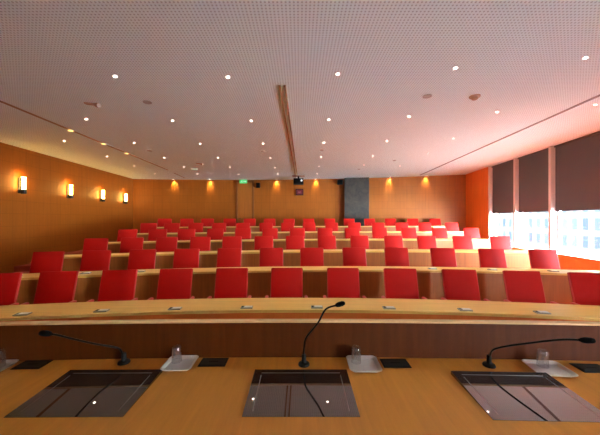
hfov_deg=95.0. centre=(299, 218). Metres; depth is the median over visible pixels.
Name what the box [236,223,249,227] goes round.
chair
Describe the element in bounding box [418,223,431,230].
chair
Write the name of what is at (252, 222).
chair
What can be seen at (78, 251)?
floor
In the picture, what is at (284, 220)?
chair
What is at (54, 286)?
chair
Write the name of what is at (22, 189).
wall sconce
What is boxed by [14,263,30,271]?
floor
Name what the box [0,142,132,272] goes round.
wall
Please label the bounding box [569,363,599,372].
box
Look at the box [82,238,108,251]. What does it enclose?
chair
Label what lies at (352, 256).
chair
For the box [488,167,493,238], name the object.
trim
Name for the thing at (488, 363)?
gooseneck microphone
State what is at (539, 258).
chair
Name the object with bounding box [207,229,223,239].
chair
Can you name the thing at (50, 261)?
chair
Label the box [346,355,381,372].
serving tray
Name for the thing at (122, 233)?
chair
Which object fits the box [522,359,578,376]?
serving tray
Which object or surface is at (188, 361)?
serving tray
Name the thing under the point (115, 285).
chair
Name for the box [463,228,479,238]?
chair
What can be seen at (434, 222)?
chair
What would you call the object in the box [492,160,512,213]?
roller blind
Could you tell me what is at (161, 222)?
chair
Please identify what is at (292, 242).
chair
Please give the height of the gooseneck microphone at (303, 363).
0.427 m
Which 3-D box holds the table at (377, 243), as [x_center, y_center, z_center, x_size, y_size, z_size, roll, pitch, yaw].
[0.217,0.964,6.981,9.642,0.860,0.818,0,0,-6]
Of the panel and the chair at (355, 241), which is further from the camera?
the panel
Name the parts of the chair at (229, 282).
backrest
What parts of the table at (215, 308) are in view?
panel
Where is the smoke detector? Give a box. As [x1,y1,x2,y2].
[469,94,480,100]
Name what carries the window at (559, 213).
in the wall at (476, 181)
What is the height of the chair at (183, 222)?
0.994 m
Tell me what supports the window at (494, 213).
in the wall at (476, 181)
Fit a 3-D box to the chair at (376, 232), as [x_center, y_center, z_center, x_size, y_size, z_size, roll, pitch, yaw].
[2.307,0.756,7.729,0.561,0.994,0.577,0,0,-2]
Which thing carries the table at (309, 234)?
on the floor
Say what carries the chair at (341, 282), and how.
on the floor
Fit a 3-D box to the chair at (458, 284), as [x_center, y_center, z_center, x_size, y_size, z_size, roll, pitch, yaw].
[2.089,1.167,3.416,0.561,0.994,0.577,0,0,7]
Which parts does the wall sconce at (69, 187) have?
lamp shade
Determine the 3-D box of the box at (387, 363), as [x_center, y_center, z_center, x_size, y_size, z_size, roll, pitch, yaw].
[0.612,0.926,1.768,0.172,0.007,0.105,0,0,1]
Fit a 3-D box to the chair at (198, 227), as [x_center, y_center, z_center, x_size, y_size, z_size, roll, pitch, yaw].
[-3.152,0.619,8.249,0.561,0.994,0.577,0,0,-15]
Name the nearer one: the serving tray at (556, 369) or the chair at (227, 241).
the serving tray at (556, 369)
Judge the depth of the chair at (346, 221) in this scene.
10.68 m
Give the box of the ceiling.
[0,0,599,179]
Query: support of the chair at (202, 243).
on the floor
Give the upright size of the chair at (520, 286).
0.994 m
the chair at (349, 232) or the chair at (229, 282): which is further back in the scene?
the chair at (349, 232)
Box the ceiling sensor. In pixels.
[423,94,431,98]
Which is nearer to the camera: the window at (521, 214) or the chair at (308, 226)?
the window at (521, 214)
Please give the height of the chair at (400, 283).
0.994 m
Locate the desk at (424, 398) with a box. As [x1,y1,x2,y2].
[0,319,599,434]
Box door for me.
[236,180,253,222]
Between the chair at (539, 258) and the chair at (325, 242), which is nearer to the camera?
the chair at (539, 258)
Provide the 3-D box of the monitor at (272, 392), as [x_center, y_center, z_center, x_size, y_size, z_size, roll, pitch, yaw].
[0.005,0.921,1.479,0.555,0.016,0.378,0,0,0]
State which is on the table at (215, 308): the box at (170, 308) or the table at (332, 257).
the box at (170, 308)
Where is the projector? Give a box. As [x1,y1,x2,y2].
[292,175,304,184]
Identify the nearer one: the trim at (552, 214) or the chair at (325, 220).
the trim at (552, 214)
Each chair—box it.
[0,272,22,305]
[20,271,78,304]
[29,251,64,272]
[79,250,111,270]
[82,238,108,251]
[87,269,137,301]
[117,229,137,241]
[119,237,143,252]
[127,249,156,269]
[140,223,156,232]
[148,229,166,240]
[148,268,194,299]
[155,237,177,251]
[157,219,171,226]
[164,223,179,232]
[173,249,199,268]
[177,229,194,240]
[180,219,193,226]
[188,223,202,232]
[190,237,210,250]
[201,219,213,226]
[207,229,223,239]
[207,268,251,298]
[212,223,225,231]
[216,248,241,267]
[222,236,241,248]
[223,219,235,226]
[235,228,250,239]
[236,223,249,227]
[244,219,255,225]
[254,236,272,249]
[259,223,272,231]
[259,248,282,266]
[262,228,277,238]
[264,219,275,225]
[265,268,307,297]
[281,223,293,231]
[283,219,294,225]
[286,236,304,249]
[290,228,304,238]
[300,248,323,265]
[303,219,313,222]
[303,223,315,231]
[317,228,332,235]
[317,236,335,248]
[323,268,365,297]
[324,219,334,225]
[325,223,337,230]
[342,247,366,265]
[343,219,354,225]
[344,228,359,238]
[348,223,360,230]
[350,236,368,248]
[364,219,374,225]
[372,223,384,227]
[372,228,386,238]
[381,268,426,298]
[384,236,402,247]
[384,248,409,266]
[385,219,395,225]
[395,223,407,230]
[401,228,416,237]
[407,219,418,225]
[417,236,436,248]
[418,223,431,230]
[429,219,440,225]
[430,248,456,266]
[431,228,447,238]
[441,269,489,300]
[445,223,458,230]
[452,236,473,249]
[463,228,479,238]
[478,248,506,267]
[489,236,511,249]
[502,270,558,303]
[528,249,559,268]
[567,272,599,305]
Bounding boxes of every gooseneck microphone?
[38,330,130,365]
[298,301,344,367]
[482,337,595,368]
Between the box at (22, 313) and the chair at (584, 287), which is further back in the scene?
the chair at (584, 287)
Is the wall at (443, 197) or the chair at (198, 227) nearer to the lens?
the chair at (198, 227)
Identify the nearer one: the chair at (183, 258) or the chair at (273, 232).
the chair at (183, 258)
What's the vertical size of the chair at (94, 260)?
0.994 m
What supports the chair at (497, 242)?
on the floor
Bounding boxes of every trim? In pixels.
[0,101,167,169]
[421,94,599,174]
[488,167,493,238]
[513,158,519,246]
[548,146,556,250]
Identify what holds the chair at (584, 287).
on the floor
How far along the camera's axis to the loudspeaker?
11.54 m
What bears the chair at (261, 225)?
on the floor at (21, 268)
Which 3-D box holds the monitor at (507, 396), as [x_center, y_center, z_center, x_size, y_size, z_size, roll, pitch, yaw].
[1.175,0.919,1.450,0.555,0.019,0.378,0,0,2]
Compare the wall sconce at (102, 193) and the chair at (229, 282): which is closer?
the chair at (229, 282)
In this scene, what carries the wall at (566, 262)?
attached to the wall at (476, 181)
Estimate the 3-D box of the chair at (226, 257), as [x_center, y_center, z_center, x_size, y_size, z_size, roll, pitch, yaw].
[-1.261,1.030,4.782,0.561,0.994,0.577,0,0,-6]
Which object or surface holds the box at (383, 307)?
on the table at (215, 308)
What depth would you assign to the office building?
34.95 m
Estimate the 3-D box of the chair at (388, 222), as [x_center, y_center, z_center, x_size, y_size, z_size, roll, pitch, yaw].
[3.545,0.482,10.542,0.561,0.994,0.577,0,0,-1]
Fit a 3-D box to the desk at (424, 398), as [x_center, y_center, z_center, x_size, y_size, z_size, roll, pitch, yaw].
[0.000,1.177,1.358,6.007,0.983,1.062,0,0,0]
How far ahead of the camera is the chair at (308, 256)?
5.08 m
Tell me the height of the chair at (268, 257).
0.994 m
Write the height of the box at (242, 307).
0.015 m
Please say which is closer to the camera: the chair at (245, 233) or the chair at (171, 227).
the chair at (245, 233)
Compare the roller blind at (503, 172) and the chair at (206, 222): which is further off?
the chair at (206, 222)
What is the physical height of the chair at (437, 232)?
0.994 m
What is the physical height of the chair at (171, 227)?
0.994 m
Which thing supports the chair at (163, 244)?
on the floor
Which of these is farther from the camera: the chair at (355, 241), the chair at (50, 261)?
the chair at (355, 241)
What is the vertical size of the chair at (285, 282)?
0.994 m
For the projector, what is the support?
hanging from the ceiling
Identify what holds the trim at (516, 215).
attached to the wall at (476, 181)
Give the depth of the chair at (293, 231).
7.76 m
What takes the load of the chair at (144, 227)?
on the floor at (21, 268)
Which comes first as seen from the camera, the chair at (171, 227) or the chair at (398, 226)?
the chair at (171, 227)
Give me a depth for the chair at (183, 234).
7.22 m
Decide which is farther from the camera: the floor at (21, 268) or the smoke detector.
the floor at (21, 268)
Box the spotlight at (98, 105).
[84,102,100,107]
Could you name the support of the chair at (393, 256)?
on the floor
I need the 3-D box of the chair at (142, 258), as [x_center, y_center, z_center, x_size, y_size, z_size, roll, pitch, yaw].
[-2.702,1.030,4.568,0.561,0.994,0.577,0,0,-11]
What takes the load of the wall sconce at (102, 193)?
attached to the wall at (43, 219)
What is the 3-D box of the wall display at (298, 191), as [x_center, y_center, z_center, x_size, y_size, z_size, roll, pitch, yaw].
[-0.020,-1.170,11.964,0.330,0.280,0.068,0,0,0]
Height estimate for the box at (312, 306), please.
0.015 m
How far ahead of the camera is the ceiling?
3.54 m
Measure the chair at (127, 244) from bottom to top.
0.994 m
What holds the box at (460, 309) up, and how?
on the table at (215, 308)
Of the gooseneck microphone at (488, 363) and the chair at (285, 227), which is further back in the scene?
the chair at (285, 227)
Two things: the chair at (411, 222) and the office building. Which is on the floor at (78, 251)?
the chair at (411, 222)
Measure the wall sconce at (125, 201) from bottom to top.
0.400 m
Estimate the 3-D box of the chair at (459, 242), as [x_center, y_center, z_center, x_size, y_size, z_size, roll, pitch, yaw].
[3.798,0.893,6.235,0.561,0.994,0.577,0,0,5]
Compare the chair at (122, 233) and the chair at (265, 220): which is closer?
the chair at (122, 233)
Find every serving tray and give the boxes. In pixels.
[0,359,18,371]
[160,355,198,370]
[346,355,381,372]
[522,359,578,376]
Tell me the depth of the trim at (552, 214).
6.51 m
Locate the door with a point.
(244, 191)
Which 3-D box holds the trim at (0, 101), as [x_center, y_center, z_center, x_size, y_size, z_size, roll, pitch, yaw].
[-4.530,-1.728,6.870,0.060,0.004,5.686,0,0,-3]
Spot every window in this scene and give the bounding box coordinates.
[494,213,512,245]
[520,212,545,248]
[557,211,599,258]
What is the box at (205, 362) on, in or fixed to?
on the desk at (424, 398)
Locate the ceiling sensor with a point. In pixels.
(427, 95)
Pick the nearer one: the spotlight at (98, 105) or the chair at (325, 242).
the spotlight at (98, 105)
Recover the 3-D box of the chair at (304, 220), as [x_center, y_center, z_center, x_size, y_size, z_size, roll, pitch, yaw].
[0.366,0.482,10.290,0.561,0.994,0.577,0,0,-8]
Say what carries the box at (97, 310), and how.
on the table at (215, 308)
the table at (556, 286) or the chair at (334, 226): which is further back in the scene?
the chair at (334, 226)
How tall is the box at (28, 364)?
0.007 m
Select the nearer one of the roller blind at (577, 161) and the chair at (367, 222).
the roller blind at (577, 161)
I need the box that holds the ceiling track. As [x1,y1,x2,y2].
[278,85,297,177]
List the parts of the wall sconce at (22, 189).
lamp shade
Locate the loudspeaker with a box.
[337,180,342,184]
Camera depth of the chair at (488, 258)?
4.91 m
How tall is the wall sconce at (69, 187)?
0.400 m
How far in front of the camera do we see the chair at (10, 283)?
3.38 m
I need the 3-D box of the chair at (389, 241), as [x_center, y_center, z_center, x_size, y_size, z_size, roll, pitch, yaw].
[2.217,0.893,6.308,0.561,0.994,0.577,0,0,1]
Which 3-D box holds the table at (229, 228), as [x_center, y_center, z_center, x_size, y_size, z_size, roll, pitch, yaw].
[0.324,0.690,9.657,10.383,0.860,0.864,0,0,-8]
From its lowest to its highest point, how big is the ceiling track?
0.018 m
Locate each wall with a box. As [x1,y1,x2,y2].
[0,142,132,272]
[133,174,465,232]
[466,167,497,238]
[512,247,599,270]
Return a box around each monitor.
[4,369,161,417]
[242,369,359,416]
[451,371,599,422]
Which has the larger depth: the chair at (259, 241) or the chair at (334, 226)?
the chair at (334, 226)
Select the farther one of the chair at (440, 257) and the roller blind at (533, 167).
the roller blind at (533, 167)
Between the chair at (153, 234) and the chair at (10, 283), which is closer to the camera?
the chair at (10, 283)
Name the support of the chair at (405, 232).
on the floor
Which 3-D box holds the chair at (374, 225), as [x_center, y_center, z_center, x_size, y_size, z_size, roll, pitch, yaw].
[2.669,0.619,9.130,0.561,0.994,0.577,0,0,-2]
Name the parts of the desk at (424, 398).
panel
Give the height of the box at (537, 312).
0.015 m
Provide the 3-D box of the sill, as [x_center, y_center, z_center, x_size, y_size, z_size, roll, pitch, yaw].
[5.636,0.802,3.058,0.240,0.025,12.223,0,0,7]
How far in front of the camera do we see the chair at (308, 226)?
9.14 m
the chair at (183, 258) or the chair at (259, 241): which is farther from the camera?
the chair at (259, 241)
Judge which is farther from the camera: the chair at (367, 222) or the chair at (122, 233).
the chair at (367, 222)
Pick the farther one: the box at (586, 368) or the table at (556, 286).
the table at (556, 286)
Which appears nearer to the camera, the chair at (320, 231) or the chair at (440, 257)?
the chair at (440, 257)
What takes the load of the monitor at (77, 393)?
on the desk at (424, 398)
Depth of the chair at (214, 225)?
8.63 m
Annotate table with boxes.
[0,298,599,321]
[17,266,599,304]
[62,249,530,270]
[107,238,490,252]
[137,231,463,240]
[157,226,444,231]
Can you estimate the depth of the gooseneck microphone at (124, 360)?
1.65 m
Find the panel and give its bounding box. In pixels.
[344,177,368,225]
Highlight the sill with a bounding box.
[512,246,599,260]
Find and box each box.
[10,360,52,369]
[12,312,31,315]
[93,309,109,312]
[168,307,181,309]
[197,358,228,366]
[240,306,252,308]
[311,305,322,308]
[380,359,411,367]
[382,306,395,308]
[457,308,472,310]
[533,311,550,313]
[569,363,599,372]
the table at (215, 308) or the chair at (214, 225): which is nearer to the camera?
the table at (215, 308)
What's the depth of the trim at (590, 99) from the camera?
5.08 m
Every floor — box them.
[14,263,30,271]
[65,250,82,254]
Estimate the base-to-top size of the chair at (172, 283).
0.994 m
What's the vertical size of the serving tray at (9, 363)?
0.018 m
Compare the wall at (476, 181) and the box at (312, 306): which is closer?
the box at (312, 306)
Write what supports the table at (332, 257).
on the floor
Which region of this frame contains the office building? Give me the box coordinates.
[498,210,599,255]
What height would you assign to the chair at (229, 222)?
0.994 m
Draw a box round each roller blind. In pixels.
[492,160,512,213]
[518,148,547,212]
[554,131,599,210]
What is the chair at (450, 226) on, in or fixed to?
on the floor at (21, 268)
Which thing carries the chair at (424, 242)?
on the floor
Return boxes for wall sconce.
[18,177,26,193]
[67,185,72,198]
[100,190,104,201]
[123,194,127,203]
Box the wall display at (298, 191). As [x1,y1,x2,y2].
[296,189,302,194]
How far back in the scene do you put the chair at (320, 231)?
7.84 m
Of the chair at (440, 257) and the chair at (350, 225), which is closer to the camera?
the chair at (440, 257)
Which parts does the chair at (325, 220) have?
backrest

